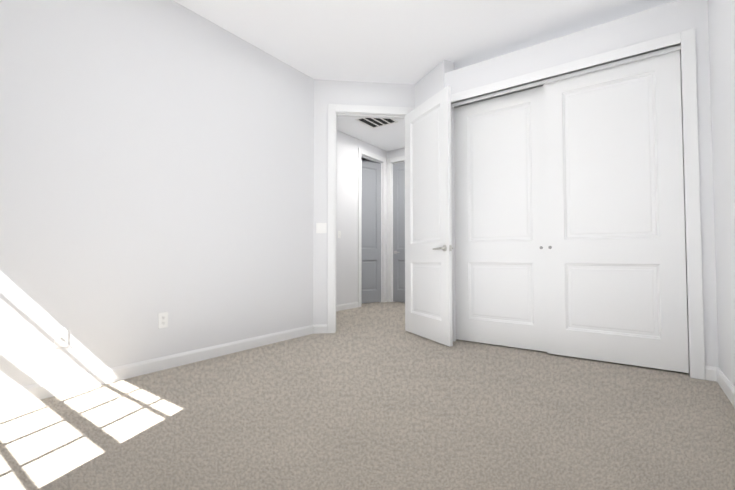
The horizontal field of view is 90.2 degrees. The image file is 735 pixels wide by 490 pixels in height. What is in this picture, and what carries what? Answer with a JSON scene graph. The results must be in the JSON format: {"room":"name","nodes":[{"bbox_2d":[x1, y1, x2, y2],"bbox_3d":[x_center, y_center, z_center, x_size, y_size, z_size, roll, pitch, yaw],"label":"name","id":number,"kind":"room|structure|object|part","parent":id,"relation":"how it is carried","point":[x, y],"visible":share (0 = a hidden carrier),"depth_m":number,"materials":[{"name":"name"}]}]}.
{"room":"empty bedroom","nodes":[
{"label":"empty bedroom","id":0,"kind":"room"},
{"bbox_2d":[0,0,313,390],"bbox_3d":[-1.720,-0.496,2.663,0.120,2.860,3.830,-1,-2,36],"label":"wall","id":1,"kind":"structure","parent":0,"point":[156,157],"depth_m":2.67,"materials":[{"name":"white paint"}]},
{"bbox_2d":[54,328,67,347],"bbox_3d":[-1.892,0.577,2.266,0.024,0.115,0.070,-1,-2,36],"label":"outlet","id":2,"kind":"object","parent":1,"relation":"attached to","point":[60,338],"visible":1,"depth_m":2.27,"materials":[{"name":"white plastic"}]},
{"bbox_2d":[0,325,313,408],"bbox_3d":[-1.657,0.885,2.592,0.014,0.095,3.620,-1,-2,36],"label":"baseboard","id":3,"kind":"structure","parent":1,"relation":"attached to","point":[27,394],"depth_m":2.58,"materials":[{"name":"white paint"}]},
{"bbox_2d":[158,312,167,328],"bbox_3d":[-1.542,0.568,2.766,0.008,0.115,0.070,-1,-2,36],"label":"outlet","id":4,"kind":"object","parent":1,"relation":"attached to","point":[161,320],"visible":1,"depth_m":2.76,"materials":[{"name":"white plastic"}]},
{"bbox_2d":[336,130,386,304],"bbox_3d":[-0.549,-0.396,5.774,0.120,2.860,3.210,-1,-2,36],"label":"wall","id":5,"kind":"structure","parent":0,"point":[347,227],"depth_m":5.99,"materials":[{"name":"white paint"}]},
{"bbox_2d":[336,302,357,310],"bbox_3d":[-0.761,0.973,5.322,0.014,0.095,2.060,-1,-2,36],"label":"baseboard","id":6,"kind":"structure","parent":5,"relation":"attached to","point":[346,306],"depth_m":5.91,"materials":[{"name":"white paint"}]},
{"bbox_2d":[362,160,380,302],"bbox_3d":[-0.034,-0.248,6.684,0.694,2.598,0.035,1,-2,-34],"label":"hall door","id":7,"kind":"structure","parent":5,"relation":"in","point":[371,232],"depth_m":6.75,"materials":[{"name":"grey paint"}]},
{"bbox_2d":[358,147,404,306],"bbox_3d":[0.481,-0.302,6.373,1.091,2.710,1.031,-1,-2,36],"label":"door frame","id":8,"kind":"structure","parent":5,"relation":"attached to","point":[370,154],"depth_m":6.85,"materials":[{"name":"white paint"}]},
{"bbox_2d":[313,79,414,324],"bbox_3d":[-0.009,-0.445,4.233,1.210,2.860,0.120,0,-2,-6],"label":"wall","id":9,"kind":"structure","parent":0,"point":[326,92],"depth_m":4.15,"materials":[{"name":"white paint"}]},
{"bbox_2d":[313,324,326,333],"bbox_3d":[-0.524,0.932,4.065,0.160,0.095,0.014,0,-2,-6],"label":"baseboard","id":10,"kind":"structure","parent":9,"relation":"attached to","point":[318,329],"depth_m":4.06,"materials":[{"name":"white paint"}]},
{"bbox_2d":[316,223,326,232],"bbox_3d":[-0.516,-0.190,4.103,0.116,0.116,0.012,0,-2,-6],"label":"light switch","id":11,"kind":"object","parent":9,"relation":"attached to","point":[321,227],"visible":1,"depth_m":4.10,"materials":[{"name":"white plastic"}]},
{"bbox_2d":[327,104,414,332],"bbox_3d":[0.043,-0.305,4.234,1.005,2.580,0.156,0,-2,-6],"label":"door frame","id":12,"kind":"structure","parent":9,"relation":"attached to","point":[333,109],"depth_m":4.13,"materials":[{"name":"white paint"}]},
{"bbox_2d":[405,86,453,346],"bbox_3d":[0.611,-0.274,3.838,0.155,2.468,0.830,1,-2,-24],"label":"entry door","id":13,"kind":"structure","parent":12,"relation":"attached to","point":[428,254],"depth_m":3.76,"materials":[{"name":"white paint"}]},
{"bbox_3d":[0.736,0.033,3.551,0.155,0.062,0.154,1,-2,-24],"label":"handle","id":14,"kind":"part","parent":13,"relation":"part of","materials":[{"name":"silver metal"}]},
{"bbox_2d":[0,302,734,489],"bbox_3d":[-0.203,1.036,3.925,6.350,0.120,8.150,-1,-2,36],"label":"floor","id":15,"kind":"structure","parent":0,"point":[372,396],"depth_m":1.87,"materials":[{"name":"carpet"}]},
{"bbox_2d":[387,148,404,158],"bbox_3d":[1.154,-0.374,6.451,1.852,2.860,0.120,-1,-2,36],"label":"wall","id":16,"kind":"structure","parent":0,"point":[395,153],"depth_m":6.86,"materials":[{"name":"white paint"}]},
{"bbox_2d":[393,162,404,301],"bbox_3d":[0.782,-0.248,6.676,0.774,2.598,0.094,-1,-2,36],"label":"hall door","id":17,"kind":"structure","parent":16,"relation":"in","point":[398,232],"depth_m":6.84,"materials":[{"name":"grey paint"}]},
{"bbox_2d":[173,0,676,161],"bbox_3d":[-0.203,-1.943,4.020,6.350,0.120,8.150,-1,-2,36],"label":"ceiling","id":18,"kind":"structure","parent":0,"point":[414,42],"depth_m":3.26,"materials":[{"name":"white paint"}]},
{"bbox_2d":[355,118,397,127],"bbox_3d":[0.138,-1.835,5.405,0.460,0.008,0.460,-1,-2,36],"label":"ceiling vent","id":19,"kind":"object","parent":18,"relation":"in","point":[375,122],"depth_m":5.44,"materials":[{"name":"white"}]},
{"bbox_2d":[414,60,455,340],"bbox_3d":[0.720,-0.453,3.985,0.120,2.860,0.591,1,-2,-23],"label":"wall","id":20,"kind":"structure","parent":0,"point":[431,83],"depth_m":3.76,"materials":[{"name":"white paint"}]},
{"bbox_2d":[445,0,718,374],"bbox_3d":[1.630,-0.409,3.187,2.000,2.720,0.160,-1,-2,36],"label":"wall","id":21,"kind":"structure","parent":0,"point":[677,16],"depth_m":2.72,"materials":[{"name":"white paint"}]},
{"bbox_2d":[454,86,546,351],"bbox_3d":[1.260,-0.239,3.507,0.891,2.372,0.035,-1,-2,36],"label":"closet door","id":22,"kind":"structure","parent":21,"relation":"in","point":[500,270],"depth_m":3.48,"materials":[{"name":"white paint"}]},
{"bbox_2d":[451,28,704,379],"bbox_3d":[1.595,-0.258,3.207,1.834,2.420,0.162,-1,-2,36],"label":"door frame","id":23,"kind":"structure","parent":21,"relation":"attached to","point":[637,57],"depth_m":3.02,"materials":[{"name":"white paint"}]},
{"bbox_2d":[543,50,688,372],"bbox_3d":[1.943,-0.256,2.953,0.925,2.372,0.035,-1,-2,36],"label":"closet door","id":24,"kind":"structure","parent":21,"relation":"in","point":[616,290],"depth_m":2.91,"materials":[{"name":"white paint"}]},
{"bbox_2d":[705,366,717,381],"bbox_3d":[2.361,0.883,2.511,0.071,0.095,0.014,-1,-2,36],"label":"baseboard","id":25,"kind":"structure","parent":21,"relation":"attached to","point":[710,373],"depth_m":2.51,"materials":[{"name":"white paint"}]},
{"bbox_2d":[708,0,734,386],"bbox_3d":[1.245,-0.554,0.842,0.120,2.860,4.340,-1,-2,36],"label":"wall","id":26,"kind":"structure","parent":0,"point":[721,20],"depth_m":2.24,"materials":[{"name":"white paint"}]},
{"bbox_2d":[716,367,734,407],"bbox_3d":[1.190,0.829,0.837,0.014,0.095,4.100,-1,-2,36],"label":"baseboard","id":27,"kind":"structure","parent":26,"relation":"attached to","point":[726,385],"depth_m":2.24,"materials":[{"name":"white paint"}]}
]}

